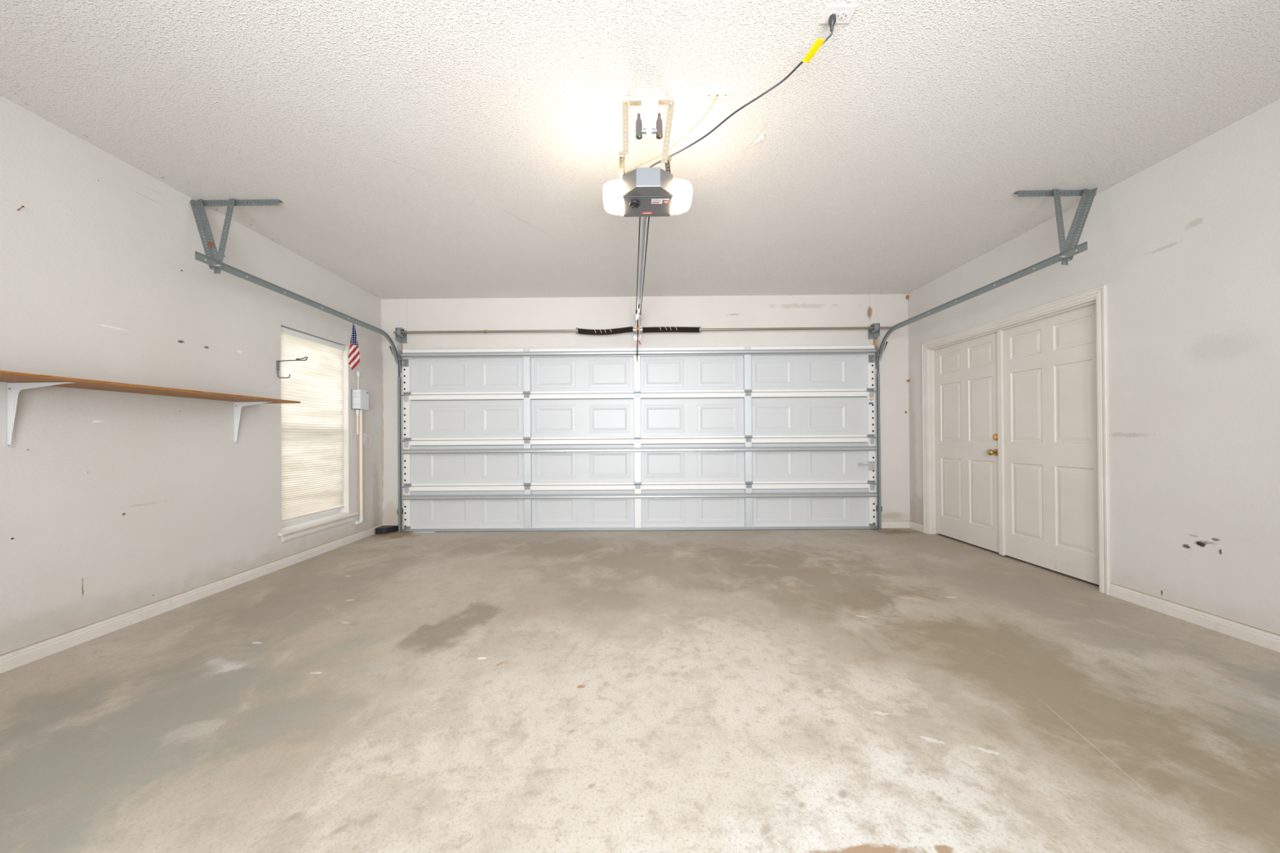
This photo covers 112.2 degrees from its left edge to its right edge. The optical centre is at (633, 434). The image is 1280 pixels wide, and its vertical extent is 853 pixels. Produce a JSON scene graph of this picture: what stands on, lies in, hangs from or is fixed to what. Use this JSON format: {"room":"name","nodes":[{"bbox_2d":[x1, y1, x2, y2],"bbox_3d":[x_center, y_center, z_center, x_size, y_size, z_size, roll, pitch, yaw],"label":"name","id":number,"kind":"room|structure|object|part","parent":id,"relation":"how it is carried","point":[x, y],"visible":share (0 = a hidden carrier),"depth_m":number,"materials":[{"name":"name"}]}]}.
{"room":"garage","nodes":[
{"label":"garage","id":0,"kind":"room"},
{"bbox_2d":[0,95,382,656],"bbox_3d":[-3.073,-0.244,2.005,0.140,2.740,6.160,0,0,0],"label":"wall","id":1,"kind":"structure","parent":0,"point":[113,504],"depth_m":2.57,"materials":[{"name":"paint"}]},
{"bbox_2d":[6,382,73,447],"bbox_3d":[-2.848,-0.095,2.066,0.304,0.310,0.026,0,0,0],"label":"shelf bracket","id":2,"kind":"object","parent":1,"relation":"attached to","point":[13,389],"visible":1,"depth_m":2.06,"materials":[{"name":"white metal"}]},
{"bbox_2d":[0,370,300,403],"bbox_3d":[-2.826,-0.258,2.345,0.344,0.015,2.145,0,0,0],"label":"wall shelf","id":3,"kind":"object","parent":1,"relation":"attached to","point":[5,376],"visible":0.8,"depth_m":2.35,"materials":[{"name":"brown wood"}]},
{"bbox_2d":[0,524,382,673],"bbox_3d":[-2.986,1.086,1.999,0.013,0.078,6.160,0,0,0],"label":"baseboard","id":4,"kind":"structure","parent":1,"relation":"attached to","point":[11,660],"depth_m":2.65,"materials":[{"name":"paint"}]},
{"bbox_2d":[234,401,272,443],"bbox_3d":[-2.854,-0.090,3.225,0.274,0.310,0.026,0,0,0],"label":"shelf bracket","id":5,"kind":"object","parent":1,"relation":"attached to","point":[237,405],"visible":1,"depth_m":3.22,"materials":[{"name":"white metal"}]},
{"bbox_2d":[275,356,307,378],"bbox_3d":[-2.854,-0.568,3.619,0.277,0.192,0.074,0,0,0],"label":"hook","id":6,"kind":"object","parent":1,"relation":"attached to","point":[277,362],"visible":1,"depth_m":3.60,"materials":[{"name":"silver metal"}]},
{"bbox_3d":[-2.987,-0.564,3.615,0.010,0.112,0.030,0,0,0],"label":"mounting plate","id":7,"kind":"part","parent":6,"relation":"part of","materials":[{"name":"grey metal"}]},
{"bbox_2d":[278,345,359,542],"bbox_3d":[-3.033,-0.010,4.104,0.173,1.845,0.990,0,0,0],"label":"window","id":8,"kind":"structure","parent":1,"relation":"in","point":[296,528],"depth_m":4.36,"materials":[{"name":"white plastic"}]},
{"bbox_3d":[-3.098,-0.058,4.072,0.045,1.749,0.856,0,0,0],"label":"frame","id":9,"kind":"part","parent":8,"relation":"part of","materials":[{"name":"white plastic"}]},
{"bbox_2d":[280,326,351,522],"bbox_3d":[-3.010,-0.083,4.093,0.082,1.683,0.882,0,0,0],"label":"pleated shade","id":10,"kind":"object","parent":8,"relation":"attached to","point":[312,428],"visible":0.91,"depth_m":4.03,"materials":[{"name":"beige fabric"}]},
{"bbox_3d":[-3.036,-0.901,4.064,0.044,0.046,0.818,0,0,0],"label":"head rail","id":11,"kind":"part","parent":10,"relation":"part of","materials":[{"name":"white plastic"}]},
{"bbox_3d":[-3.023,0.749,4.058,0.028,0.020,0.818,0,0,0],"label":"rail","id":12,"kind":"part","parent":10,"relation":"part of","materials":[{"name":"paint"}]},
{"bbox_3d":[-2.978,-0.332,4.508,0.018,1.127,0.053,-1,0,26],"label":"pull cord","id":13,"kind":"part","parent":10,"relation":"part of","materials":[{"name":"white plastic"}]},
{"bbox_3d":[-3.004,0.833,4.100,0.128,0.046,0.990,0,0,0],"label":"sill","id":14,"kind":"part","parent":8,"relation":"part of","materials":[{"name":"paint"}]},
{"bbox_2d":[355,371,359,389],"bbox_3d":[-2.961,-0.579,4.622,0.034,0.200,0.034,0,0,0],"label":"conduit","id":15,"kind":"object","parent":1,"relation":"attached to","point":[357,373],"visible":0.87,"depth_m":4.62,"materials":[{"name":"beige plastic"}]},
{"bbox_2d":[355,409,363,524],"bbox_3d":[-2.951,0.347,4.625,0.039,1.230,0.078,0,0,18],"label":"conduit","id":16,"kind":"object","parent":1,"relation":"attached to","point":[361,493],"visible":1,"depth_m":4.63,"materials":[{"name":"beige plastic"}]},
{"bbox_2d":[351,389,368,409],"bbox_3d":[-2.935,-0.372,4.615,0.097,0.212,0.155,0,0,0],"label":"box","id":17,"kind":"object","parent":1,"relation":"attached to","point":[359,397],"visible":0.94,"depth_m":4.55,"materials":[{"name":"white plastic"}]},
{"bbox_3d":[-2.977,-0.372,4.615,0.012,0.212,0.155,0,0,0],"label":"plate","id":18,"kind":"part","parent":17,"relation":"part of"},
{"bbox_2d":[355,409,359,434],"bbox_3d":[-2.954,-0.132,4.601,0.033,0.265,0.033,0,0,0],"label":"conduit","id":19,"kind":"object","parent":17,"relation":"attached to","point":[357,411],"visible":1,"depth_m":4.59,"materials":[{"name":"beige plastic"}]},
{"bbox_2d":[362,433,371,448],"bbox_3d":[-2.965,0.068,4.776,0.031,0.163,0.128,0,0,18],"label":"wall outlet","id":20,"kind":"object","parent":1,"relation":"attached to","point":[364,435],"visible":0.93,"depth_m":4.75,"materials":[{"name":"white plastic"}]},
{"bbox_3d":[-2.977,0.041,4.749,0.005,0.110,0.072,0,0,0],"label":"plate","id":21,"kind":"part","parent":20,"relation":"part of","materials":[{"name":"white plastic"}]},
{"bbox_2d":[0,528,1279,852],"bbox_3d":[0.111,1.178,2.075,6.705,0.150,6.760,0,0,0],"label":"floor","id":22,"kind":"structure","parent":0,"point":[885,690],"depth_m":1.70,"materials":[{"name":"concrete"}]},
{"bbox_2d":[375,525,398,533],"bbox_3d":[-2.853,1.102,4.978,0.196,0.069,0.165,0,0,0],"label":"block","id":23,"kind":"object","parent":22,"relation":"on","point":[383,529],"visible":0.88,"depth_m":4.94,"materials":[{"name":"black"}]},
{"bbox_2d":[0,0,1279,298],"bbox_3d":[0.089,-1.698,1.986,6.605,0.120,6.560,0,0,0],"label":"ceiling","id":24,"kind":"structure","parent":0,"point":[408,148],"depth_m":2.21,"materials":[{"name":"white paint"}]},
{"bbox_2d":[190,198,403,533],"bbox_3d":[-2.709,-0.241,3.882,0.583,2.740,2.390,0,0,0],"label":"door track","id":25,"kind":"object","parent":24,"relation":"attached to","point":[215,262],"visible":0.99,"depth_m":2.95,"materials":[{"name":"silver metal"}]},
{"bbox_2d":[207,241,213,246],"bbox_3d":[-2.782,-1.253,2.824,0.031,0.032,0.006,0,0,-16],"label":"washer","id":26,"kind":"object","parent":25,"relation":"in","point":[209,243],"depth_m":2.82,"materials":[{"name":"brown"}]},
{"bbox_2d":[348,323,359,370],"bbox_3d":[-2.724,-0.856,4.190,0.094,0.475,0.027,0,0,-33],"label":"flag","id":27,"kind":"object","parent":25,"relation":"hanging from","point":[353,353],"visible":1,"depth_m":4.19,"materials":[{"name":"fabric"}]},
{"bbox_2d":[635,99,646,139],"bbox_3d":[0.036,-1.541,2.101,0.054,0.192,0.033,0,0,0],"label":"sensor","id":28,"kind":"object","parent":24,"relation":"hanging from","point":[639,131],"visible":1,"depth_m":2.09,"materials":[{"name":"grey plastic"}]},
{"bbox_2d":[603,100,692,361],"bbox_3d":[0.084,-1.238,3.570,0.473,0.786,2.972,0,0,0],"label":"garage door opener","id":29,"kind":"object","parent":24,"relation":"hanging from","point":[643,192],"visible":1,"depth_m":2.23,"materials":[{"name":"grey paint"}]},
{"bbox_3d":[0.006,-1.218,2.280,0.060,0.022,0.059,0,0,0],"label":"terminal knob","id":30,"kind":"part","parent":29,"relation":"part of","materials":[{"name":"black plastic"}]},
{"bbox_3d":[0.044,-1.057,4.822,0.018,0.435,0.288,0,0,-2],"label":"door arm","id":31,"kind":"part","parent":29,"relation":"part of","materials":[{"name":"grey metal"}]},
{"bbox_3d":[0.033,-1.311,3.630,0.008,0.126,2.391,0,0,0],"label":"chain","id":32,"kind":"part","parent":29,"relation":"part of","materials":[{"name":"grey metal"}]},
{"bbox_3d":[0.058,-1.309,3.652,0.032,0.151,2.447,0,0,0],"label":"rail","id":33,"kind":"part","parent":29,"relation":"part of","materials":[{"name":"silver metal"}]},
{"bbox_3d":[0.085,-1.310,3.580,0.008,0.121,2.291,0,0,0],"label":"chain","id":34,"kind":"part","parent":29,"relation":"part of","materials":[{"name":"grey metal"}]},
{"bbox_2d":[622,167,673,195],"bbox_3d":[0.073,-1.271,2.151,0.260,0.139,0.135,0,0,0],"label":"hood","id":35,"kind":"object","parent":29,"relation":"attached to","point":[640,181],"depth_m":2.12,"materials":[{"name":"silver metal"}]},
{"bbox_2d":[651,99,662,139],"bbox_3d":[0.115,-1.541,2.100,0.054,0.192,0.033,0,0,0],"label":"sensor","id":36,"kind":"object","parent":24,"relation":"hanging from","point":[658,131],"visible":1,"depth_m":2.09,"materials":[{"name":"grey plastic"}]},
{"bbox_2d":[706,88,730,99],"bbox_3d":[0.409,-1.636,2.065,0.106,0.007,0.064,0,0,0],"label":"blank plate","id":37,"kind":"object","parent":24,"relation":"attached to","point":[722,93],"visible":1,"depth_m":2.06,"materials":[{"name":"white plastic"}]},
{"bbox_2d":[624,95,717,173],"bbox_3d":[0.190,-1.489,2.200,0.494,0.291,0.098,-1,0,20],"label":"wire","id":38,"kind":"object","parent":37,"relation":"hanging from","point":[716,95],"visible":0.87,"depth_m":2.23,"materials":[{"name":"beige"}]},
{"bbox_2d":[751,133,764,146],"bbox_3d":[0.690,-1.634,2.396,0.057,0.012,0.110,0,0,0],"label":"flake","id":39,"kind":"object","parent":24,"relation":"hanging from","point":[757,138],"visible":1,"depth_m":2.38,"materials":[{"name":"white paint"}]},
{"bbox_2d":[819,4,857,23],"bbox_3d":[0.800,-1.639,1.679,0.116,0.009,0.072,0,0,0],"label":"outlet","id":40,"kind":"object","parent":24,"relation":"attached to","point":[844,13],"visible":0.89,"depth_m":1.67,"materials":[{"name":"white plastic"}]},
{"bbox_2d":[649,13,835,167],"bbox_3d":[0.440,-1.486,1.969,0.916,0.295,0.093,-1,0,40],"label":"power cord","id":41,"kind":"object","parent":40,"relation":"hanging from","point":[832,20],"visible":0.9,"depth_m":1.80,"materials":[{"name":"grey plastic"}]},
{"bbox_2d":[828,11,838,18],"bbox_3d":[0.780,-1.637,1.679,0.034,0.002,0.034,0,0,17],"label":"receptacle","id":42,"kind":"object","parent":40,"relation":"attached to","point":[830,13],"depth_m":1.67,"materials":[{"name":"white plastic"}]},
{"bbox_2d":[838,10,848,19],"bbox_3d":[0.820,-1.637,1.679,0.034,0.002,0.034,0,0,17],"label":"receptacle","id":43,"kind":"object","parent":40,"relation":"attached to","point":[842,15],"depth_m":1.68,"materials":[{"name":"white plastic"}]},
{"bbox_2d":[875,187,1097,529],"bbox_3d":[2.880,-0.284,3.839,0.525,2.742,2.390,0,0,0],"label":"door track","id":44,"kind":"object","parent":24,"relation":"attached to","point":[1066,253],"visible":0.99,"depth_m":2.91,"materials":[{"name":"silver metal"}]},
{"bbox_2d":[381,293,910,524],"bbox_3d":[0.124,-0.255,5.135,6.485,2.740,0.150,0,0,0],"label":"wall","id":45,"kind":"structure","parent":0,"point":[795,310],"depth_m":5.06,"materials":[{"name":"paint"}]},
{"bbox_2d":[382,524,403,530],"bbox_3d":[-2.832,1.098,5.071,0.248,0.078,0.013,0,0,0],"label":"baseboard","id":46,"kind":"structure","parent":45,"relation":"attached to","point":[383,524],"depth_m":5.07,"materials":[{"name":"paint"}]},
{"bbox_2d":[399,298,407,524],"bbox_3d":[-2.714,-0.273,5.076,0.084,2.662,0.012,0,0,0],"label":"trim","id":47,"kind":"structure","parent":45,"relation":"attached to","point":[402,302],"depth_m":5.07,"materials":[{"name":"paint"}]},
{"bbox_2d":[631,296,639,345],"bbox_3d":[0.020,-1.335,5.061,0.096,0.580,0.008,0,0,0],"label":"trim","id":48,"kind":"structure","parent":45,"relation":"attached to","point":[633,298],"depth_m":5.06,"materials":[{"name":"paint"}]},
{"bbox_2d":[397,345,879,531],"bbox_3d":[0.053,0.051,4.992,5.544,2.128,0.110,0,0,0],"label":"garage door","id":49,"kind":"structure","parent":45,"relation":"in","point":[742,437],"depth_m":5.03,"materials":[{"name":"silver metal"}]},
{"bbox_3d":[-2.183,-0.700,5.060,0.474,0.325,0.010,0,0,0],"label":"raised panel","id":50,"kind":"part","parent":49,"relation":"part of","materials":[{"name":"silver metal"}]},
{"bbox_3d":[-2.179,-0.167,5.057,0.474,0.325,0.010,0,0,0],"label":"raised panel","id":51,"kind":"part","parent":49,"relation":"part of","materials":[{"name":"silver metal"}]},
{"bbox_3d":[-2.175,0.366,5.055,0.474,0.325,0.010,0,0,0],"label":"raised panel","id":52,"kind":"part","parent":49,"relation":"part of","materials":[{"name":"silver metal"}]},
{"bbox_3d":[-2.171,0.899,5.053,0.474,0.325,0.010,0,0,0],"label":"raised panel","id":53,"kind":"part","parent":49,"relation":"part of","materials":[{"name":"silver metal"}]},
{"bbox_3d":[-1.556,-0.705,5.055,0.474,0.325,0.010,0,0,0],"label":"raised panel","id":54,"kind":"part","parent":49,"relation":"part of","materials":[{"name":"silver metal"}]},
{"bbox_3d":[-1.552,-0.172,5.053,0.474,0.325,0.010,0,0,0],"label":"raised panel","id":55,"kind":"part","parent":49,"relation":"part of","materials":[{"name":"silver metal"}]},
{"bbox_3d":[-1.548,0.361,5.051,0.474,0.325,0.010,0,0,0],"label":"raised panel","id":56,"kind":"part","parent":49,"relation":"part of","materials":[{"name":"silver metal"}]},
{"bbox_3d":[-1.545,0.894,5.048,0.474,0.325,0.010,0,0,0],"label":"raised panel","id":57,"kind":"part","parent":49,"relation":"part of","materials":[{"name":"silver metal"}]},
{"bbox_3d":[-0.923,-0.709,5.050,0.474,0.325,0.010,0,0,0],"label":"raised panel","id":58,"kind":"part","parent":49,"relation":"part of","materials":[{"name":"silver metal"}]},
{"bbox_3d":[-0.919,-0.176,5.048,0.474,0.325,0.010,0,0,0],"label":"raised panel","id":59,"kind":"part","parent":49,"relation":"part of","materials":[{"name":"silver metal"}]},
{"bbox_3d":[-0.916,0.357,5.046,0.474,0.325,0.010,0,0,0],"label":"raised panel","id":60,"kind":"part","parent":49,"relation":"part of","materials":[{"name":"silver metal"}]},
{"bbox_3d":[-0.912,0.890,5.043,0.474,0.325,0.010,0,0,0],"label":"raised panel","id":61,"kind":"part","parent":49,"relation":"part of","materials":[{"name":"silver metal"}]},
{"bbox_3d":[-0.286,-0.714,5.045,0.474,0.325,0.010,0,0,0],"label":"raised panel","id":62,"kind":"part","parent":49,"relation":"part of","materials":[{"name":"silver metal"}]},
{"bbox_3d":[-0.282,-0.181,5.043,0.474,0.325,0.010,0,0,0],"label":"raised panel","id":63,"kind":"part","parent":49,"relation":"part of","materials":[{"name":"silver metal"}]},
{"bbox_3d":[-0.279,0.352,5.041,0.474,0.325,0.010,0,0,0],"label":"raised panel","id":64,"kind":"part","parent":49,"relation":"part of","materials":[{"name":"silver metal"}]},
{"bbox_3d":[-0.275,0.885,5.039,0.474,0.325,0.010,0,0,0],"label":"raised panel","id":65,"kind":"part","parent":49,"relation":"part of","materials":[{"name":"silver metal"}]},
{"bbox_3d":[0.045,-0.984,5.017,5.328,0.056,0.043,0,0,0],"label":"rail","id":66,"kind":"part","parent":49,"relation":"part of","materials":[{"name":"white metal"}]},
{"bbox_3d":[0.049,-0.499,5.015,5.328,0.030,0.043,0,0,0],"label":"rail","id":67,"kind":"part","parent":49,"relation":"part of","materials":[{"name":"white metal"}]},
{"bbox_3d":[0.047,-0.748,5.044,5.486,0.528,0.012,0,0,0],"label":"door","id":68,"kind":"part","parent":49,"relation":"part of","materials":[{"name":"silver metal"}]},
{"bbox_3d":[0.049,-0.451,5.015,5.328,0.056,0.043,0,0,0],"label":"rail","id":69,"kind":"part","parent":49,"relation":"part of","materials":[{"name":"white metal"}]},
{"bbox_3d":[0.053,0.034,5.013,5.328,0.030,0.043,0,0,0],"label":"rail","id":70,"kind":"part","parent":49,"relation":"part of","materials":[{"name":"white metal"}]},
{"bbox_3d":[0.051,-0.215,5.042,5.486,0.528,0.012,0,0,0],"label":"door","id":71,"kind":"part","parent":49,"relation":"part of","materials":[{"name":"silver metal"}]},
{"bbox_3d":[0.055,0.318,5.040,5.486,0.528,0.012,0,0,0],"label":"door","id":72,"kind":"part","parent":49,"relation":"part of","materials":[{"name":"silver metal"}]},
{"bbox_3d":[0.053,0.082,5.013,5.328,0.056,0.043,0,0,0],"label":"rail","id":73,"kind":"part","parent":49,"relation":"part of","materials":[{"name":"white metal"}]},
{"bbox_3d":[0.057,0.567,5.011,5.328,0.030,0.043,0,0,0],"label":"rail","id":74,"kind":"part","parent":49,"relation":"part of","materials":[{"name":"white metal"}]},
{"bbox_3d":[0.059,0.846,5.037,5.486,0.518,0.012,0,0,0],"label":"door","id":75,"kind":"part","parent":49,"relation":"part of","materials":[{"name":"silver metal"}]},
{"bbox_3d":[0.057,0.615,5.011,5.328,0.056,0.043,0,0,0],"label":"rail","id":76,"kind":"part","parent":49,"relation":"part of","materials":[{"name":"white metal"}]},
{"bbox_3d":[0.061,1.090,5.009,5.328,0.030,0.043,0,0,0],"label":"rail","id":77,"kind":"part","parent":49,"relation":"part of","materials":[{"name":"white metal"}]},
{"bbox_3d":[0.352,-0.719,5.040,0.474,0.325,0.010,0,0,0],"label":"raised panel","id":78,"kind":"part","parent":49,"relation":"part of","materials":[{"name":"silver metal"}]},
{"bbox_3d":[0.356,-0.186,5.038,0.474,0.325,0.010,0,0,0],"label":"raised panel","id":79,"kind":"part","parent":49,"relation":"part of","materials":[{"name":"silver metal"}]},
{"bbox_3d":[0.360,0.347,5.036,0.474,0.325,0.010,0,0,0],"label":"raised panel","id":80,"kind":"part","parent":49,"relation":"part of","materials":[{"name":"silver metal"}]},
{"bbox_3d":[0.364,0.880,5.034,0.474,0.325,0.010,0,0,0],"label":"raised panel","id":81,"kind":"part","parent":49,"relation":"part of","materials":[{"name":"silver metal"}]},
{"bbox_3d":[0.983,-0.723,5.035,0.474,0.325,0.010,0,0,0],"label":"raised panel","id":82,"kind":"part","parent":49,"relation":"part of","materials":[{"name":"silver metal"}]},
{"bbox_3d":[0.986,-0.190,5.033,0.474,0.325,0.010,0,0,0],"label":"raised panel","id":83,"kind":"part","parent":49,"relation":"part of","materials":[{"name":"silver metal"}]},
{"bbox_3d":[0.990,0.343,5.031,0.474,0.325,0.010,0,0,0],"label":"raised panel","id":84,"kind":"part","parent":49,"relation":"part of","materials":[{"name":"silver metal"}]},
{"bbox_3d":[0.994,0.876,5.029,0.474,0.325,0.010,0,0,0],"label":"raised panel","id":85,"kind":"part","parent":49,"relation":"part of","materials":[{"name":"silver metal"}]},
{"bbox_3d":[1.622,-0.728,5.030,0.474,0.325,0.010,0,0,0],"label":"raised panel","id":86,"kind":"part","parent":49,"relation":"part of","materials":[{"name":"silver metal"}]},
{"bbox_3d":[1.626,-0.195,5.028,0.474,0.325,0.010,0,0,0],"label":"raised panel","id":87,"kind":"part","parent":49,"relation":"part of","materials":[{"name":"silver metal"}]},
{"bbox_3d":[1.630,0.338,5.026,0.474,0.325,0.010,0,0,0],"label":"raised panel","id":88,"kind":"part","parent":49,"relation":"part of","materials":[{"name":"silver metal"}]},
{"bbox_3d":[1.634,0.871,5.024,0.474,0.325,0.010,0,0,0],"label":"raised panel","id":89,"kind":"part","parent":49,"relation":"part of","materials":[{"name":"silver metal"}]},
{"bbox_3d":[2.257,-0.733,5.025,0.474,0.325,0.010,0,0,0],"label":"raised panel","id":90,"kind":"part","parent":49,"relation":"part of","materials":[{"name":"silver metal"}]},
{"bbox_3d":[2.261,-0.200,5.023,0.474,0.325,0.010,0,0,0],"label":"raised panel","id":91,"kind":"part","parent":49,"relation":"part of","materials":[{"name":"silver metal"}]},
{"bbox_3d":[2.265,0.333,5.021,0.474,0.325,0.010,0,0,0],"label":"raised panel","id":92,"kind":"part","parent":49,"relation":"part of","materials":[{"name":"silver metal"}]},
{"bbox_3d":[2.269,0.866,5.019,0.474,0.325,0.010,0,0,0],"label":"raised panel","id":93,"kind":"part","parent":49,"relation":"part of","materials":[{"name":"silver metal"}]},
{"bbox_2d":[406,343,870,349],"bbox_3d":[0.047,-1.032,5.056,5.449,0.025,0.016,0,0,0],"label":"trim","id":94,"kind":"structure","parent":45,"relation":"attached to","point":[803,344],"depth_m":5.05,"materials":[{"name":"paint"}]},
{"bbox_2d":[393,323,892,343],"bbox_3d":[0.094,-1.194,4.973,5.730,0.195,0.160,0,0,0],"label":"spring","id":95,"kind":"object","parent":45,"relation":"attached to","point":[874,330],"visible":0.99,"depth_m":4.93,"materials":[{"name":"silver metal"}]},
{"bbox_3d":[-2.701,-1.151,4.996,0.052,0.150,0.151,0,0,0],"label":"bearing plate","id":96,"kind":"part","parent":95,"relation":"part of","materials":[{"name":"silver metal"}]},
{"bbox_3d":[2.770,-1.191,4.954,0.052,0.150,0.151,0,0,0],"label":"bearing plate","id":97,"kind":"part","parent":95,"relation":"part of","materials":[{"name":"silver metal"}]},
{"bbox_2d":[869,293,877,521],"bbox_3d":[2.818,-0.314,5.034,0.082,2.662,0.012,0,0,0],"label":"trim","id":98,"kind":"structure","parent":45,"relation":"attached to","point":[873,297],"depth_m":5.03,"materials":[{"name":"paint"}]},
{"bbox_2d":[875,520,909,528],"bbox_3d":[3.027,1.054,5.026,0.391,0.078,0.013,0,0,0],"label":"baseboard","id":99,"kind":"structure","parent":45,"relation":"attached to","point":[897,524],"depth_m":5.02,"materials":[{"name":"paint"}]},
{"bbox_2d":[907,98,1279,635],"bbox_3d":[3.282,-0.291,1.956,0.160,2.740,6.160,0,0,0],"label":"wall","id":100,"kind":"structure","parent":0,"point":[1185,248],"depth_m":2.51,"materials":[{"name":"paint"}]},
{"bbox_2d":[909,520,923,532],"bbox_3d":[3.228,1.052,4.911,0.013,0.078,0.240,0,0,0],"label":"baseboard","id":101,"kind":"structure","parent":100,"relation":"attached to","point":[914,526],"depth_m":4.90,"materials":[{"name":"paint"}]},
{"bbox_2d":[921,284,1111,595],"bbox_3d":[3.280,0.037,3.842,0.158,2.098,1.874,0,0,0],"label":"door","id":102,"kind":"structure","parent":100,"relation":"in","point":[1015,446],"depth_m":3.59,"materials":[{"name":"paint"}]},
{"bbox_3d":[3.293,-0.749,4.470,0.010,0.200,0.288,0,0,0],"label":"raised panel","id":103,"kind":"part","parent":102,"relation":"part of","materials":[{"name":"paint"}]},
{"bbox_3d":[3.297,-0.233,4.468,0.010,0.603,0.288,0,0,0],"label":"raised panel","id":104,"kind":"part","parent":102,"relation":"part of","materials":[{"name":"paint"}]},
{"bbox_3d":[3.303,0.560,4.464,0.010,0.622,0.288,0,0,0],"label":"raised panel","id":105,"kind":"part","parent":102,"relation":"part of","materials":[{"name":"paint"}]},
{"bbox_3d":[3.290,-0.751,4.082,0.010,0.200,0.288,0,0,0],"label":"raised panel","id":106,"kind":"part","parent":102,"relation":"part of","materials":[{"name":"paint"}]},
{"bbox_3d":[3.294,-0.234,4.080,0.010,0.603,0.288,0,0,0],"label":"raised panel","id":107,"kind":"part","parent":102,"relation":"part of","materials":[{"name":"paint"}]},
{"bbox_3d":[3.300,0.558,4.076,0.010,0.622,0.288,0,0,0],"label":"raised panel","id":108,"kind":"part","parent":102,"relation":"part of","materials":[{"name":"paint"}]},
{"bbox_3d":[3.255,0.162,3.899,0.072,0.063,0.063,0,0,0],"label":"knob","id":109,"kind":"part","parent":102,"relation":"part of","materials":[{"name":"gold metal"}]},
{"bbox_3d":[3.286,-0.753,3.604,0.010,0.200,0.288,0,0,0],"label":"raised panel","id":110,"kind":"part","parent":102,"relation":"part of","materials":[{"name":"paint"}]},
{"bbox_3d":[3.290,-0.236,3.602,0.010,0.603,0.288,0,0,0],"label":"raised panel","id":111,"kind":"part","parent":102,"relation":"part of","materials":[{"name":"paint"}]},
{"bbox_3d":[3.296,0.556,3.599,0.010,0.622,0.288,0,0,0],"label":"raised panel","id":112,"kind":"part","parent":102,"relation":"part of","materials":[{"name":"paint"}]},
{"bbox_3d":[3.283,-0.754,3.216,0.010,0.200,0.288,0,0,0],"label":"raised panel","id":113,"kind":"part","parent":102,"relation":"part of","materials":[{"name":"paint"}]},
{"bbox_3d":[3.287,-0.238,3.214,0.010,0.603,0.288,0,0,0],"label":"raised panel","id":114,"kind":"part","parent":102,"relation":"part of","materials":[{"name":"paint"}]},
{"bbox_3d":[3.293,0.555,3.211,0.010,0.622,0.288,0,0,0],"label":"raised panel","id":115,"kind":"part","parent":102,"relation":"part of","materials":[{"name":"paint"}]},
{"bbox_2d":[1108,583,1279,652],"bbox_3d":[3.197,1.036,0.888,0.013,0.078,4.034,0,0,0],"label":"baseboard","id":116,"kind":"structure","parent":100,"relation":"attached to","point":[1252,635],"depth_m":2.43,"materials":[{"name":"paint"}]}
]}

